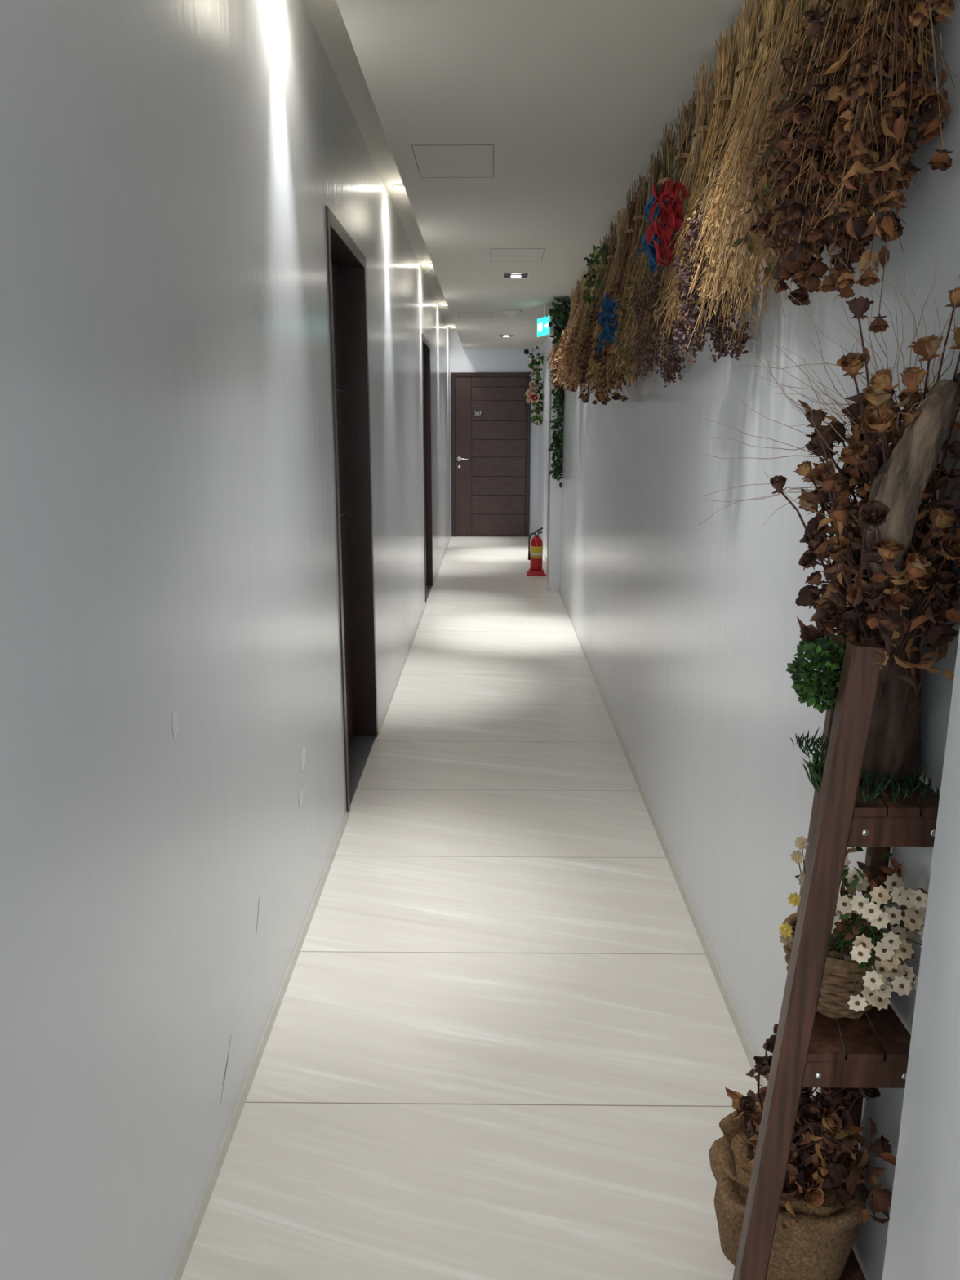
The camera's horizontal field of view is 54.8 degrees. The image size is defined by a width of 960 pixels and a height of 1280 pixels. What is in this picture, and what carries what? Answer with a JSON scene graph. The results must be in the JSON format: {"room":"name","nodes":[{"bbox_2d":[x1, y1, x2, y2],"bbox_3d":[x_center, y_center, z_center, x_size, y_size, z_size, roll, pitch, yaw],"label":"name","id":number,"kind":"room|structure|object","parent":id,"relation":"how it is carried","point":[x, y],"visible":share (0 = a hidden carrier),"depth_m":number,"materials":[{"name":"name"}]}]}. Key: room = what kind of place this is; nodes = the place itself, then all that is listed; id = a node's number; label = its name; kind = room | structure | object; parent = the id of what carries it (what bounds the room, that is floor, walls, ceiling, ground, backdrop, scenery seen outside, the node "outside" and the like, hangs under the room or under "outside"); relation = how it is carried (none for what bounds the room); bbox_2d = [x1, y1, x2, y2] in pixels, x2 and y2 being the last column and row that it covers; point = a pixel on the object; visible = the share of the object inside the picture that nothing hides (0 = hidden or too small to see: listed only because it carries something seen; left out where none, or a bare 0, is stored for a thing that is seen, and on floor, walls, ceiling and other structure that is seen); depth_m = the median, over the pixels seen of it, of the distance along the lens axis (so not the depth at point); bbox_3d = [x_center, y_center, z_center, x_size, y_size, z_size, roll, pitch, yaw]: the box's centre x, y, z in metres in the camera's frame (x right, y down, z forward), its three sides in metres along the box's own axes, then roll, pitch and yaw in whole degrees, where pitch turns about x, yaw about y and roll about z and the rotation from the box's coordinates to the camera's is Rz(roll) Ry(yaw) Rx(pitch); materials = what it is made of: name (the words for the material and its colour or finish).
{"room":"hallway","nodes":[
{"label":"hallway","id":0,"kind":"room"},
{"bbox_2d":[0,0,450,1279],"bbox_3d":[-0.603,-1.005,4.907,0.231,2.650,15.000,0,13,1],"label":"wall","id":1,"kind":"structure","parent":0,"point":[171,170],"depth_m":1.57,"materials":[{"name":"paint"}]},
{"bbox_2d":[172,711,306,808],"bbox_3d":[-0.524,0.293,2.189,0.001,0.589,1.088,0,13,1],"label":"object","id":2,"kind":"structure","parent":1,"relation":"attached to","point":[175,718],"depth_m":2.67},
{"bbox_2d":[170,535,451,1279],"bbox_3d":[-0.483,0.279,5.202,0.012,0.016,15.000,0,13,1],"label":"baseboard","id":3,"kind":"structure","parent":1,"relation":"attached to","point":[184,1254],"depth_m":2.16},
{"bbox_2d":[325,205,377,813],"bbox_3d":[-0.586,-0.489,3.764,0.176,2.160,0.960,0,13,1],"label":"door","id":4,"kind":"structure","parent":1,"relation":"in","point":[346,264],"depth_m":4.10,"materials":[{"name":"brown wood"}]},
{"bbox_2d":[422,333,432,602],"bbox_3d":[-0.533,-1.458,7.958,0.176,2.160,0.950,0,13,1],"label":"door","id":5,"kind":"structure","parent":1,"relation":"in","point":[426,377],"depth_m":8.31,"materials":[{"name":"brown wood"}]},
{"bbox_2d":[180,536,757,1279],"bbox_3d":[0.082,0.301,5.277,1.600,0.060,15.150,0,13,1],"label":"floor","id":6,"kind":"structure","parent":0,"point":[504,1042],"depth_m":2.33,"materials":[{"name":"tile"}]},
{"bbox_2d":[526,527,546,576],"bbox_3d":[0.562,-0.887,9.231,0.190,0.476,0.180,0,13,1],"label":"fire extinguisher","id":7,"kind":"object","parent":6,"relation":"on","point":[535,549],"visible":1,"depth_m":9.19,"materials":[{"name":"red metal"}]},
{"bbox_2d":[732,622,938,1279],"bbox_3d":[0.501,0.550,1.439,0.258,1.183,0.298,0,13,1],"label":"wooden plant stand","id":8,"kind":"object","parent":6,"relation":"on","point":[812,1049],"visible":0.67,"depth_m":1.28,"materials":[{"name":"brown wood"}]},
{"bbox_2d":[709,1023,896,1279],"bbox_3d":[0.509,0.822,1.507,0.251,0.406,0.262,0,13,1],"label":"potted plant","id":9,"kind":"object","parent":8,"relation":"on","point":[822,1206],"visible":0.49,"depth_m":1.44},
{"bbox_2d":[699,227,959,804],"bbox_3d":[0.470,-0.183,1.300,0.328,0.757,0.519,0,13,1],"label":"dried flower arrangement","id":10,"kind":"object","parent":8,"relation":"on","point":[897,575],"visible":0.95,"depth_m":1.21,"materials":[{"name":"brown plant"}]},
{"bbox_2d":[778,835,928,1019],"bbox_3d":[0.539,0.423,1.362,0.188,0.279,0.236,0,13,1],"label":"basket","id":11,"kind":"object","parent":8,"relation":"on","point":[857,967],"visible":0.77,"depth_m":1.32,"materials":[{"name":"wicker"}]},
{"bbox_2d":[448,330,539,536],"bbox_3d":[0.174,-2.755,12.268,1.600,2.750,0.150,0,13,1],"label":"wall","id":12,"kind":"structure","parent":0,"point":[460,359],"depth_m":12.01,"materials":[{"name":"paint"}]},
{"bbox_2d":[450,372,531,537],"bbox_3d":[0.140,-2.427,12.223,1.045,2.130,0.088,0,13,1],"label":"door","id":13,"kind":"structure","parent":12,"relation":"in","point":[491,449],"depth_m":12.23,"materials":[{"name":"brown wood"}]},
{"bbox_2d":[302,0,755,348],"bbox_3d":[-0.019,-2.236,4.616,1.400,0.320,15.000,0,13,1],"label":"ceiling","id":14,"kind":"structure","parent":0,"point":[573,99],"depth_m":3.02,"materials":[{"name":"paint"}]},
{"bbox_2d":[391,184,404,190],"bbox_3d":[-0.407,-2.325,4.754,0.090,0.009,0.090,0,13,1],"label":"recessed light","id":15,"kind":"object","parent":14,"relation":"in","point":[400,187],"visible":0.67,"depth_m":4.73,"materials":[{"name":"white plastic"}]},
{"bbox_2d":[411,144,493,177],"bbox_3d":[-0.096,-1.818,3.523,0.295,0.001,0.440,0,13,1],"label":"ceiling access panel","id":16,"kind":"object","parent":14,"relation":"in","point":[468,160],"depth_m":3.50,"materials":[{"name":"white paint"}]},
{"bbox_2d":[457,311,492,318],"bbox_3d":[-0.045,-2.938,8.370,0.305,0.001,0.430,0,13,1],"label":"ceiling access panel","id":17,"kind":"object","parent":14,"relation":"in","point":[485,314],"depth_m":8.39,"materials":[{"name":"white paint"}]},
{"bbox_2d":[497,334,514,337],"bbox_3d":[0.291,-3.368,10.252,0.176,0.010,0.240,0,13,1],"label":"recessed light","id":18,"kind":"object","parent":14,"relation":"in","point":[500,335],"depth_m":10.23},
{"bbox_2d":[502,309,522,317],"bbox_3d":[0.284,-2.841,8.065,0.176,0.052,0.176,0,13,1],"label":"smoke detector","id":19,"kind":"object","parent":14,"relation":"attached to","point":[509,313],"visible":1,"depth_m":8.02,"materials":[{"name":"white plastic"}]},
{"bbox_2d":[502,272,529,279],"bbox_3d":[0.240,-2.423,6.160,0.176,0.010,0.240,0,13,1],"label":"recessed light","id":20,"kind":"object","parent":14,"relation":"in","point":[505,275],"depth_m":6.15,"materials":[{"name":"white plastic"}]},
{"bbox_2d":[490,248,545,262],"bbox_3d":[0.216,-2.262,5.443,0.310,0.001,0.430,0,13,1],"label":"ceiling access panel","id":21,"kind":"object","parent":14,"relation":"in","point":[497,255],"depth_m":5.43,"materials":[{"name":"white paint"}]},
{"bbox_2d":[522,348,529,355],"bbox_3d":[0.597,-3.715,11.934,0.090,0.090,0.059,0,13,1],"label":"security camera","id":22,"kind":"object","parent":14,"relation":"attached to","point":[526,352],"visible":1,"depth_m":11.94,"materials":[{"name":"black plastic"}]},
{"bbox_2d":[537,304,554,337],"bbox_3d":[0.542,-2.654,7.694,0.039,0.250,0.300,-4,14,-17],"label":"exit sign","id":23,"kind":"object","parent":14,"relation":"hanging from","point":[544,330],"visible":0.84,"depth_m":7.66,"materials":[{"name":"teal plastic"}]},
{"bbox_2d":[546,296,571,487],"bbox_3d":[0.623,-1.984,7.597,0.182,1.502,0.881,0,13,1],"label":"ivy","id":24,"kind":"object","parent":14,"relation":"hanging from","point":[561,314],"visible":0.76,"depth_m":7.91,"materials":[{"name":"green plant"}]},
{"bbox_2d":[537,0,959,1279],"bbox_3d":[0.731,-1.050,4.880,0.300,2.750,15.000,0,13,1],"label":"wall","id":25,"kind":"structure","parent":0,"point":[689,632],"depth_m":2.15,"materials":[{"name":"paint"}]},
{"bbox_2d":[524,346,543,431],"bbox_3d":[0.645,-3.027,11.148,0.230,0.995,0.364,0,13,1],"label":"flower garland","id":26,"kind":"object","parent":25,"relation":"attached to","point":[534,395],"visible":1,"depth_m":11.11},
{"bbox_2d":[546,287,577,386],"bbox_3d":[0.594,-2.184,6.696,0.221,0.677,0.366,0,13,1],"label":"bouquet","id":27,"kind":"object","parent":25,"relation":"attached to","point":[573,300],"visible":0.21,"depth_m":6.64,"materials":[{"name":"plant"}]},
{"bbox_2d":[551,280,582,391],"bbox_3d":[0.593,-2.053,6.268,0.212,0.740,0.367,0,13,1],"label":"bouquet","id":28,"kind":"object","parent":25,"relation":"attached to","point":[556,362],"visible":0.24,"depth_m":6.24,"materials":[{"name":"brown plant"}]},
{"bbox_2d":[555,268,588,391],"bbox_3d":[0.597,-1.966,5.887,0.194,0.738,0.394,0,13,1],"label":"bouquet","id":29,"kind":"object","parent":25,"relation":"attached to","point":[564,354],"visible":0.25,"depth_m":5.88,"materials":[{"name":"plant"}]},
{"bbox_2d":[564,257,594,391],"bbox_3d":[0.595,-1.870,5.504,0.188,0.752,0.311,0,13,1],"label":"bouquet","id":30,"kind":"object","parent":25,"relation":"attached to","point":[571,364],"visible":0.19,"depth_m":5.53,"materials":[{"name":"brown plant"}]},
{"bbox_2d":[569,247,601,394],"bbox_3d":[0.596,-1.779,5.191,0.178,0.788,0.276,0,13,1],"label":"bouquet","id":31,"kind":"object","parent":25,"relation":"attached to","point":[596,267],"visible":0.15,"depth_m":5.17,"materials":[{"name":"plant"}]},
{"bbox_2d":[571,232,610,387],"bbox_3d":[0.584,-1.711,4.831,0.194,0.756,0.358,0,13,1],"label":"bouquet","id":32,"kind":"object","parent":25,"relation":"attached to","point":[603,252],"visible":0.35,"depth_m":4.80,"materials":[{"name":"brown plant"}]},
{"bbox_2d":[573,220,617,404],"bbox_3d":[0.578,-1.595,4.562,0.207,0.863,0.310,-1,13,-5],"label":"bouquet","id":33,"kind":"object","parent":25,"relation":"attached to","point":[582,365],"visible":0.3,"depth_m":4.56,"materials":[{"name":"brown plant"}]},
{"bbox_2d":[585,206,627,396],"bbox_3d":[0.583,-1.535,4.216,0.181,0.826,0.318,0,13,1],"label":"bouquet","id":34,"kind":"object","parent":25,"relation":"attached to","point":[621,224],"visible":0.2,"depth_m":4.18,"materials":[{"name":"plant"}]},
{"bbox_2d":[591,185,639,404],"bbox_3d":[0.573,-1.440,3.927,0.201,0.881,0.373,0,13,1],"label":"bouquet","id":35,"kind":"object","parent":25,"relation":"attached to","point":[628,233],"visible":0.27,"depth_m":3.92,"materials":[{"name":"brown plant"}]},
{"bbox_2d":[596,168,649,392],"bbox_3d":[0.570,-1.417,3.704,0.200,0.827,0.293,2,13,9],"label":"flower bouquet","id":36,"kind":"object","parent":25,"relation":"attached to","point":[609,304],"visible":0.44,"depth_m":3.67,"materials":[{"name":"brown plant"}]},
{"bbox_2d":[608,148,663,384],"bbox_3d":[0.569,-1.354,3.390,0.186,0.807,0.348,0,13,1],"label":"bouquet","id":37,"kind":"object","parent":25,"relation":"attached to","point":[655,167],"visible":0.24,"depth_m":3.40,"materials":[{"name":"brown plant"}]},
{"bbox_2d":[621,123,678,368],"bbox_3d":[0.577,-1.317,3.142,0.165,0.767,0.310,0,13,1],"label":"bouquet","id":38,"kind":"object","parent":25,"relation":"attached to","point":[667,157],"visible":0.29,"depth_m":3.13,"materials":[{"name":"plant"}]},
{"bbox_2d":[542,549,767,1088],"bbox_3d":[0.642,-0.051,6.626,0.114,0.018,12.050,0,13,1],"label":"baseboard","id":39,"kind":"structure","parent":25,"relation":"attached to","point":[742,1035],"depth_m":2.92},
{"bbox_2d":[626,90,696,386],"bbox_3d":[0.563,-1.219,2.871,0.186,0.835,0.346,0,13,1],"label":"bouquet","id":40,"kind":"object","parent":25,"relation":"attached to","point":[686,127],"visible":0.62,"depth_m":2.87,"materials":[{"name":"brown plant"}]},
{"bbox_2d":[635,59,718,337],"bbox_3d":[0.552,-1.224,2.612,0.202,0.708,0.300,0,13,1],"label":"flower bouquet","id":41,"kind":"object","parent":25,"relation":"attached to","point":[656,233],"visible":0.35,"depth_m":2.56,"materials":[{"name":"plant"}]},
{"bbox_2d":[656,19,740,366],"bbox_3d":[0.565,-1.119,2.371,0.175,0.802,0.310,1,13,4],"label":"bouquet","id":42,"kind":"object","parent":25,"relation":"attached to","point":[727,63],"visible":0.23,"depth_m":2.33,"materials":[{"name":"beige plant"}]},
{"bbox_2d":[666,0,764,364],"bbox_3d":[0.552,-1.067,2.167,0.191,0.808,0.372,0,13,1],"label":"bouquet","id":43,"kind":"object","parent":25,"relation":"attached to","point":[748,45],"visible":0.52,"depth_m":2.16,"materials":[{"name":"beige plant"}]},
{"bbox_2d":[679,0,786,349],"bbox_3d":[0.552,-1.038,1.986,0.189,0.790,0.326,1,13,3],"label":"bouquet","id":44,"kind":"object","parent":25,"relation":"attached to","point":[773,12],"visible":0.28,"depth_m":1.99,"materials":[{"name":"plant"}]},
{"bbox_2d":[692,0,809,327],"bbox_3d":[0.541,-1.006,1.784,0.210,0.762,0.343,0,13,1],"label":"bouquet","id":45,"kind":"object","parent":25,"relation":"attached to","point":[793,16],"visible":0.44,"depth_m":1.79,"materials":[{"name":"plant"}]},
{"bbox_2d":[731,0,835,289],"bbox_3d":[0.545,-0.984,1.596,0.190,0.718,0.276,0,13,1],"label":"bouquet","id":46,"kind":"object","parent":25,"relation":"attached to","point":[802,52],"visible":0.22,"depth_m":1.59,"materials":[{"name":"plant"}]},
{"bbox_2d":[746,0,888,306],"bbox_3d":[0.543,-0.924,1.431,0.198,0.763,0.324,0,13,1],"label":"bouquet","id":47,"kind":"object","parent":25,"relation":"attached to","point":[792,170],"visible":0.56,"depth_m":1.44,"materials":[{"name":"brown plant"}]},
{"bbox_2d":[803,0,957,333],"bbox_3d":[0.559,-0.855,1.283,0.159,0.829,0.241,1,13,6],"label":"bouquet","id":48,"kind":"object","parent":25,"relation":"attached to","point":[886,23],"visible":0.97,"depth_m":1.27,"materials":[{"name":"brown plant"}]},
{"bbox_2d":[908,0,959,26],"bbox_3d":[0.569,-0.936,1.010,0.127,0.549,0.148,0,13,1],"label":"bouquet","id":49,"kind":"object","parent":25,"relation":"attached to","point":[921,17],"visible":1,"depth_m":1.11,"materials":[{"name":"brown plant"}]}
]}

